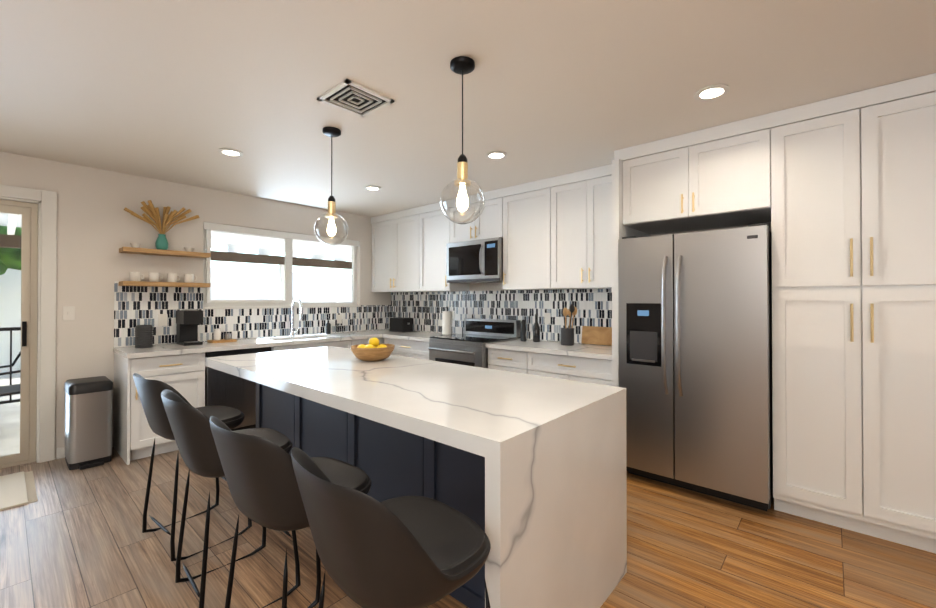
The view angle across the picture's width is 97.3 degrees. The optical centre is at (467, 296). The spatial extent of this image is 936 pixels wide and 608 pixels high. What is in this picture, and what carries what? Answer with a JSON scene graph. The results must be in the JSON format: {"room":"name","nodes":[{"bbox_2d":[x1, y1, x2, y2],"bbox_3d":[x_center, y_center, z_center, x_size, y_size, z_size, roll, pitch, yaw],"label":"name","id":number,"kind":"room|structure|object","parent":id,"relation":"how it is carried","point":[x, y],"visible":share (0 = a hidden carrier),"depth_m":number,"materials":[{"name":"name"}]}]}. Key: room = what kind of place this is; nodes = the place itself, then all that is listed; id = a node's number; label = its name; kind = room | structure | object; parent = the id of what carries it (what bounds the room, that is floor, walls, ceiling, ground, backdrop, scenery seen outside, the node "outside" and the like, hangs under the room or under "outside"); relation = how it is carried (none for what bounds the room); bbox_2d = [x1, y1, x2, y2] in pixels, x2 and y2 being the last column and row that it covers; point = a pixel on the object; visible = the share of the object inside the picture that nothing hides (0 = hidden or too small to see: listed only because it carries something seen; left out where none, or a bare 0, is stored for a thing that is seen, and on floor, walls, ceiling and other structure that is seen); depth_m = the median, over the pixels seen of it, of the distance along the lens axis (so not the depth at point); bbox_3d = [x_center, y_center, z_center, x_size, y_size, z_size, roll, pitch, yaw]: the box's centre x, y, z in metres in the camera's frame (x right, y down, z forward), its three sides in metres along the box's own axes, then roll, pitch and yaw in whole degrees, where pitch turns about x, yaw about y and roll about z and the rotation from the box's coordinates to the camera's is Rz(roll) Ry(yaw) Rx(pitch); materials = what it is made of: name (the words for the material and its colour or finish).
{"room":"kitchen","nodes":[
{"label":"kitchen","id":0,"kind":"room"},
{"bbox_2d":[0,151,390,458],"bbox_3d":[-3.502,0.113,3.466,0.167,2.480,7.400,0,-1,41],"label":"wall","id":1,"kind":"structure","parent":0,"point":[98,226],"depth_m":3.83,"materials":[{"name":"beige paint"}]},
{"bbox_2d":[0,184,56,468],"bbox_3d":[-4.140,0.237,2.735,0.178,2.223,1.980,0,-1,41],"label":"door frame","id":2,"kind":"structure","parent":1,"relation":"attached to","point":[45,201],"depth_m":3.36,"materials":[{"name":"white wood"}]},
{"bbox_2d":[57,447,64,458],"bbox_3d":[-3.305,1.308,3.557,0.012,0.090,0.350,0,-1,41],"label":"baseboard","id":3,"kind":"structure","parent":1,"relation":"attached to","point":[60,452],"depth_m":3.43,"materials":[{"name":"white"}]},
{"bbox_2d":[63,306,74,320],"bbox_3d":[-3.376,0.143,3.485,0.012,0.120,0.075,0,-1,41],"label":"switch plate","id":4,"kind":"object","parent":1,"relation":"attached to","point":[68,312],"visible":1,"depth_m":3.48,"materials":[{"name":"white plastic"}]},
{"bbox_2d":[158,314,167,325],"bbox_3d":[-2.940,0.226,3.970,0.007,0.116,0.072,0,-1,41],"label":"electrical outlet plate","id":5,"kind":"object","parent":1,"relation":"attached to","point":[162,319],"depth_m":3.97,"materials":[{"name":"white plastic"}]},
{"bbox_2d":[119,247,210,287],"bbox_3d":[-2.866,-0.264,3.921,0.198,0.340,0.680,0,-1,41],"label":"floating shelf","id":6,"kind":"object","parent":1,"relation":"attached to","point":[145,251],"visible":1,"depth_m":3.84,"materials":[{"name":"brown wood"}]},
{"bbox_2d":[129,272,143,280],"bbox_3d":[-3.025,-0.179,3.750,0.079,0.085,0.097,0,0,8],"label":"cup","id":7,"kind":"object","parent":6,"relation":"on","point":[134,276],"depth_m":3.71,"materials":[{"name":"white ceramic"}]},
{"bbox_2d":[149,273,162,281],"bbox_3d":[-2.932,-0.178,3.855,0.079,0.085,0.097,0,0,8],"label":"cup","id":8,"kind":"object","parent":6,"relation":"on","point":[154,277],"depth_m":3.82,"materials":[{"name":"white ceramic"}]},
{"bbox_2d":[124,200,199,251],"bbox_3d":[-2.880,-0.658,3.899,0.185,0.446,0.584,0,-1,41],"label":"vase","id":9,"kind":"object","parent":6,"relation":"on","point":[153,213],"visible":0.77,"depth_m":3.87,"materials":[{"name":"teal"}]},
{"bbox_2d":[167,273,179,281],"bbox_3d":[-2.839,-0.177,3.960,0.079,0.085,0.097,0,0,8],"label":"cup","id":10,"kind":"object","parent":6,"relation":"on","point":[171,277],"depth_m":3.92,"materials":[{"name":"white ceramic"}]},
{"bbox_2d":[184,274,196,282],"bbox_3d":[-2.747,-0.177,4.065,0.079,0.085,0.097,0,0,8],"label":"cup","id":11,"kind":"object","parent":6,"relation":"on","point":[188,278],"depth_m":4.03,"materials":[{"name":"white ceramic"}]},
{"bbox_2d":[203,222,360,308],"bbox_3d":[-2.143,-0.315,4.978,0.148,0.907,1.880,0,-1,41],"label":"window","id":12,"kind":"structure","parent":1,"relation":"in","point":[208,228],"depth_m":4.81,"materials":[{"name":"white plastic"}]},
{"bbox_2d":[337,315,341,323],"bbox_3d":[-1.683,0.296,5.394,0.007,0.116,0.072,0,-1,41],"label":"electrical outlet plate","id":13,"kind":"object","parent":1,"relation":"attached to","point":[339,317],"depth_m":5.39,"materials":[{"name":"white plastic"}]},
{"bbox_2d":[0,447,935,607],"bbox_3d":[-0.858,1.396,1.123,7.300,0.120,7.400,0,-1,41],"label":"floor","id":14,"kind":"structure","parent":0,"point":[77,538],"depth_m":2.14,"materials":[{"name":"brown wood"}]},
{"bbox_2d":[0,471,37,510],"bbox_3d":[-3.510,1.339,2.487,0.720,0.012,1.235,0,-1,41],"label":"door mat","id":15,"kind":"object","parent":14,"relation":"on","point":[18,489],"visible":1,"depth_m":2.85,"materials":[{"name":"beige fabric"}]},
{"bbox_2d":[64,376,112,469],"bbox_3d":[-3.117,1.020,3.387,0.409,0.665,0.268,0,-1,41],"label":"trash can","id":16,"kind":"object","parent":14,"relation":"on","point":[88,422],"visible":1,"depth_m":3.28,"materials":[{"name":"silver metal"}]},
{"bbox_2d":[113,343,208,464],"bbox_3d":[-2.767,0.907,3.692,0.634,0.896,0.552,0,-1,41],"label":"base cabinet","id":17,"kind":"object","parent":14,"relation":"on","point":[180,369],"depth_m":3.49,"materials":[{"name":"white paint"}]},
{"bbox_2d":[135,325,152,347],"bbox_3d":[-2.918,0.356,3.709,0.132,0.205,0.130,0,-1,41],"label":"canister","id":18,"kind":"object","parent":17,"relation":"on","point":[143,336],"visible":1,"depth_m":3.66,"materials":[{"name":"grey metal"}]},
{"bbox_2d":[176,309,202,345],"bbox_3d":[-2.687,0.293,3.973,0.262,0.335,0.160,0,-1,41],"label":"coffee maker","id":19,"kind":"object","parent":17,"relation":"on","point":[188,321],"visible":1,"depth_m":3.94,"materials":[{"name":"black plastic"}]},
{"bbox_2d":[133,373,251,560],"bbox_3d":[-1.550,0.875,2.303,0.464,0.921,0.490,0,-1,36],"label":"stool","id":20,"kind":"object","parent":14,"relation":"on","point":[149,391],"visible":0.69,"depth_m":2.13,"materials":[{"name":"grey leather"}]},
{"bbox_2d":[161,389,299,607],"bbox_3d":[-1.080,0.872,1.861,0.464,0.921,0.490,0,-1,44],"label":"stool","id":21,"kind":"object","parent":14,"relation":"on","point":[193,435],"visible":0.71,"depth_m":1.66,"materials":[{"name":"grey leather"}]},
{"bbox_2d":[205,347,270,430],"bbox_3d":[-2.368,0.933,4.113,0.636,0.848,0.572,0,-1,41],"label":"dishwasher","id":22,"kind":"object","parent":14,"relation":"on","point":[228,390],"visible":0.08,"depth_m":3.89,"materials":[{"name":"grey"}]},
{"bbox_2d":[202,337,276,351],"bbox_3d":[-2.383,0.910,4.127,0.634,0.896,0.607,0,-1,41],"label":"countertop","id":23,"kind":"structure","parent":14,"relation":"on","point":[252,342],"depth_m":4.05,"materials":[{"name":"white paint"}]},
{"bbox_2d":[207,328,236,342],"bbox_3d":[-2.509,0.394,4.202,0.160,0.136,0.220,0,-1,41],"label":"tray","id":24,"kind":"object","parent":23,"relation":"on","point":[217,335],"visible":1,"depth_m":4.16,"materials":[{"name":"brown wood"}]},
{"bbox_2d":[209,416,371,607],"bbox_3d":[-0.621,0.869,1.469,0.464,0.921,0.490,0,-1,38],"label":"stool","id":25,"kind":"object","parent":14,"relation":"on","point":[260,476],"visible":0.62,"depth_m":1.26,"materials":[{"name":"grey leather"}]},
{"bbox_2d":[265,333,356,350],"bbox_3d":[-1.882,0.914,4.694,0.634,0.896,0.907,0,-1,41],"label":"base cabinet","id":26,"kind":"object","parent":14,"relation":"on","point":[342,340],"depth_m":4.68,"materials":[{"name":"white paint"}]},
{"bbox_2d":[290,298,302,335],"bbox_3d":[-1.977,0.243,4.831,0.253,0.448,0.122,0,-1,41],"label":"faucet","id":27,"kind":"object","parent":26,"relation":"on","point":[301,311],"visible":1,"depth_m":4.85,"materials":[{"name":"silver metal"}]},
{"bbox_2d":[326,318,330,333],"bbox_3d":[-1.760,0.373,5.194,0.070,0.193,0.058,0,-1,41],"label":"soap bottle","id":28,"kind":"object","parent":26,"relation":"on","point":[328,327],"visible":1,"depth_m":5.18,"materials":[{"name":"black plastic"}]},
{"bbox_2d":[341,331,380,344],"bbox_3d":[-1.445,0.918,5.190,0.634,0.896,0.416,0,-1,41],"label":"base cabinet","id":29,"kind":"object","parent":14,"relation":"on","point":[362,338],"depth_m":5.03,"materials":[{"name":"white paint"}]},
{"bbox_2d":[291,447,490,607],"bbox_3d":[-0.206,0.867,1.130,0.490,0.921,0.464,0,-1,-44],"label":"stool","id":30,"kind":"object","parent":14,"relation":"on","point":[411,552],"visible":1,"depth_m":0.94,"materials":[{"name":"grey leather"}]},
{"bbox_2d":[205,346,626,607],"bbox_3d":[-0.569,0.898,2.558,2.740,0.895,1.088,0,-1,41],"label":"kitchen island","id":31,"kind":"object","parent":14,"relation":"on","point":[527,473],"visible":0.96,"depth_m":1.79,"materials":[{"name":"stone"}]},
{"bbox_2d":[350,338,394,360],"bbox_3d":[-0.681,0.373,2.948,0.310,0.159,0.310,0,-1,41],"label":"fruit bowl","id":32,"kind":"object","parent":31,"relation":"on","point":[373,350],"visible":1,"depth_m":2.85,"materials":[{"name":"brown wood"}]},
{"bbox_2d":[381,331,453,359],"bbox_3d":[-0.532,0.917,5.079,0.886,0.896,0.635,0,-1,41],"label":"base cabinet","id":33,"kind":"object","parent":14,"relation":"on","point":[415,344],"depth_m":4.89,"materials":[{"name":"white paint"}]},
{"bbox_2d":[390,317,412,331],"bbox_3d":[-0.892,0.378,5.535,0.310,0.187,0.180,0,-1,41],"label":"toaster","id":34,"kind":"object","parent":33,"relation":"on","point":[399,324],"visible":1,"depth_m":5.46,"materials":[{"name":"black plastic"}]},
{"bbox_2d":[441,307,452,335],"bbox_3d":[-0.255,0.294,4.973,0.150,0.347,0.150,0,-1,41],"label":"paper towel","id":35,"kind":"object","parent":33,"relation":"on","point":[446,322],"visible":0.88,"depth_m":4.93,"materials":[{"name":"white paper"}]},
{"bbox_2d":[428,318,520,367],"bbox_3d":[0.051,0.810,4.485,0.764,1.100,0.723,0,-1,41],"label":"range","id":36,"kind":"object","parent":14,"relation":"on","point":[467,348],"visible":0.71,"depth_m":4.41,"materials":[{"name":"silver metal"}]},
{"bbox_2d":[485,339,544,373],"bbox_3d":[0.555,0.910,4.119,0.462,0.896,0.635,0,-1,41],"label":"base cabinet","id":37,"kind":"object","parent":14,"relation":"on","point":[504,355],"depth_m":3.93,"materials":[{"name":"white paint"}]},
{"bbox_2d":[521,314,539,341],"bbox_3d":[0.639,0.322,4.235,0.202,0.280,0.072,0,0,22],"label":"pepper mill","id":38,"kind":"object","parent":37,"relation":"on","point":[536,332],"visible":1,"depth_m":4.20,"materials":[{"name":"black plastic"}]},
{"bbox_2d":[525,341,611,385],"bbox_3d":[1.037,0.907,3.694,0.824,0.896,0.635,0,-1,41],"label":"base cabinet","id":39,"kind":"object","parent":14,"relation":"on","point":[589,363],"depth_m":3.50,"materials":[{"name":"white paint"}]},
{"bbox_2d":[561,304,576,345],"bbox_3d":[0.948,0.265,3.912,0.176,0.390,0.122,0,-1,41],"label":"utensil crock","id":40,"kind":"object","parent":39,"relation":"on","point":[567,336],"visible":1,"depth_m":3.87,"materials":[{"name":"grey ceramic"}]},
{"bbox_2d":[581,326,611,345],"bbox_3d":[1.250,0.295,3.943,0.320,0.329,0.073,0,-1,41],"label":"cutting board","id":41,"kind":"object","parent":39,"relation":"on","point":[596,335],"visible":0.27,"depth_m":3.93,"materials":[{"name":"brown wood"}]},
{"bbox_2d":[618,223,772,510],"bbox_3d":[1.668,0.452,3.003,0.900,1.795,0.788,0,-1,41],"label":"refrigerator","id":42,"kind":"object","parent":14,"relation":"on","point":[695,339],"visible":0.9,"depth_m":2.70,"materials":[{"name":"grey metal"}]},
{"bbox_2d":[612,73,935,553],"bbox_3d":[1.995,0.109,2.810,1.781,2.478,0.700,0,-1,41],"label":"pantry cabinets","id":43,"kind":"object","parent":14,"relation":"on","point":[839,193],"visible":0.98,"depth_m":2.35,"materials":[{"name":"white paint"}]},
{"bbox_2d":[0,0,935,216],"bbox_3d":[-0.858,-1.204,1.142,7.300,0.120,7.400,0,-1,41],"label":"ceiling","id":44,"kind":"structure","parent":0,"point":[181,91],"depth_m":2.15,"materials":[{"name":"paint"}]},
{"bbox_2d":[218,148,243,156],"bbox_3d":[-1.852,-1.124,3.219,0.175,0.008,0.175,0,0,32],"label":"recessed light","id":45,"kind":"object","parent":44,"relation":"in","point":[225,151],"depth_m":3.22,"materials":[{"name":"white plastic"}]},
{"bbox_2d":[314,127,347,244],"bbox_3d":[-0.926,-0.739,2.799,0.220,0.784,0.220,0,-1,41],"label":"pendant light","id":46,"kind":"object","parent":44,"relation":"hanging from","point":[331,214],"visible":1,"depth_m":2.78,"materials":[{"name":"clear glass"}]},
{"bbox_2d":[317,79,393,117],"bbox_3d":[-0.644,-1.127,2.366,0.310,0.014,0.310,0,-1,41],"label":"ceiling vent","id":47,"kind":"object","parent":44,"relation":"in","point":[352,97],"visible":1,"depth_m":2.35,"materials":[{"name":"white metal"}]},
{"bbox_2d":[364,186,380,190],"bbox_3d":[-0.981,-1.116,4.251,0.175,0.008,0.175,0,-1,35],"label":"recessed light","id":48,"kind":"object","parent":44,"relation":"in","point":[372,188],"depth_m":4.25,"materials":[{"name":"white plastic"}]},
{"bbox_2d":[440,56,484,223],"bbox_3d":[-0.027,-0.745,2.005,0.220,0.784,0.220,0,-1,41],"label":"pendant light","id":49,"kind":"object","parent":44,"relation":"hanging from","point":[462,65],"visible":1,"depth_m":1.98,"materials":[{"name":"clear glass"}]},
{"bbox_2d":[486,151,507,158],"bbox_3d":[0.227,-1.123,3.278,0.175,0.008,0.175,0,0,2],"label":"recessed light","id":50,"kind":"object","parent":44,"relation":"in","point":[494,154],"depth_m":3.27,"materials":[{"name":"white plastic"}]},
{"bbox_2d":[694,84,729,100],"bbox_3d":[1.352,-1.130,2.285,0.175,0.008,0.175,0,0,17],"label":"recessed light","id":51,"kind":"object","parent":44,"relation":"in","point":[711,92],"depth_m":2.29,"materials":[{"name":"white plastic"}]},
{"bbox_2d":[391,222,770,342],"bbox_3d":[1.523,0.115,3.801,7.260,2.480,0.167,0,-1,41],"label":"wall","id":52,"kind":"structure","parent":0,"point":[423,310],"depth_m":4.59,"materials":[{"name":"multicoloured tile"}]},
{"bbox_2d":[371,207,418,291],"bbox_3d":[-0.873,-0.586,5.577,0.998,1.048,0.355,0,-1,41],"label":"upper cabinet","id":53,"kind":"object","parent":52,"relation":"attached to","point":[395,235],"depth_m":5.42,"materials":[{"name":"white paint"}]},
{"bbox_2d":[419,200,450,291],"bbox_3d":[-0.300,-0.590,5.071,0.530,1.048,0.355,0,-1,41],"label":"upper cabinet","id":54,"kind":"object","parent":52,"relation":"attached to","point":[434,227],"depth_m":4.96,"materials":[{"name":"white paint"}]},
{"bbox_2d":[451,188,502,290],"bbox_3d":[0.183,-0.593,4.644,0.760,1.048,0.355,0,-1,41],"label":"upper cabinet","id":55,"kind":"object","parent":52,"relation":"attached to","point":[489,224],"depth_m":4.49,"materials":[{"name":"white paint"}]},
{"bbox_2d":[447,237,502,283],"bbox_3d":[0.149,-0.383,4.605,0.750,0.450,0.459,0,-1,41],"label":"microwave","id":56,"kind":"object","parent":55,"relation":"attached to","point":[475,261],"visible":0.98,"depth_m":4.43,"materials":[{"name":"silver metal"}]},
{"bbox_2d":[503,178,550,289],"bbox_3d":[0.678,-0.596,4.208,0.559,1.048,0.355,0,-1,41],"label":"upper cabinet","id":57,"kind":"object","parent":52,"relation":"attached to","point":[526,206],"depth_m":4.08,"materials":[{"name":"white paint"}]},
{"bbox_2d":[544,313,550,323],"bbox_3d":[0.828,0.229,4.297,0.072,0.116,0.007,0,-1,41],"label":"electrical outlet plate","id":58,"kind":"object","parent":52,"relation":"attached to","point":[547,316],"depth_m":4.29,"materials":[{"name":"white plastic"}]},
{"bbox_2d":[551,164,611,289],"bbox_3d":[1.163,-0.599,3.779,0.736,1.048,0.355,0,-1,41],"label":"upper cabinet","id":59,"kind":"object","parent":52,"relation":"attached to","point":[555,233],"depth_m":3.68,"materials":[{"name":"white paint"}]},
{"label":"outside","id":60,"kind":"structure","parent":0,"visible":0},
{"bbox_2d":[0,372,20,455],"bbox_3d":[-7.760,1.504,9.216,13.840,0.180,28.000,0,-1,41],"label":"patio","id":61,"kind":"structure","parent":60,"point":[8,412],"depth_m":4.55,"materials":[{"name":"concrete"}]},
{"bbox_2d":[0,351,20,396],"bbox_3d":[-4.686,0.898,4.210,0.529,0.960,0.564,0,0,21],"label":"patio chair","id":62,"kind":"object","parent":61,"relation":"on","point":[8,389],"depth_m":4.17,"materials":[{"name":"black metal"}]},
{"bbox_2d":[0,327,20,403],"bbox_3d":[-6.685,0.864,3.669,0.050,1.020,5.100,0,-1,41],"label":"railing","id":63,"kind":"object","parent":61,"relation":"on","point":[10,329],"depth_m":4.97,"materials":[{"name":"black metal"}]},
{"bbox_2d":[0,226,20,274],"bbox_3d":[-8.809,-0.755,5.579,1.867,4.303,4.804,0,-1,41],"label":"tree","id":64,"kind":"object","parent":61,"relation":"on","point":[6,258],"depth_m":6.59,"materials":[{"name":"green plant"}]},
{"bbox_2d":[0,213,351,299],"bbox_3d":[-3.891,0.142,6.477,4.380,2.505,13.000,0,-1,41],"label":"canopy","id":65,"kind":"object","parent":61,"relation":"on","point":[277,245],"depth_m":8.23,"materials":[{"name":"white plant"}]},
{"bbox_2d":[0,268,351,372],"bbox_3d":[-7.400,0.312,8.906,0.300,2.200,28.000,0,-1,41],"label":"wall","id":66,"kind":"structure","parent":61,"relation":"on","point":[252,283],"depth_m":10.56,"materials":[{"name":"white paint"}]}
]}

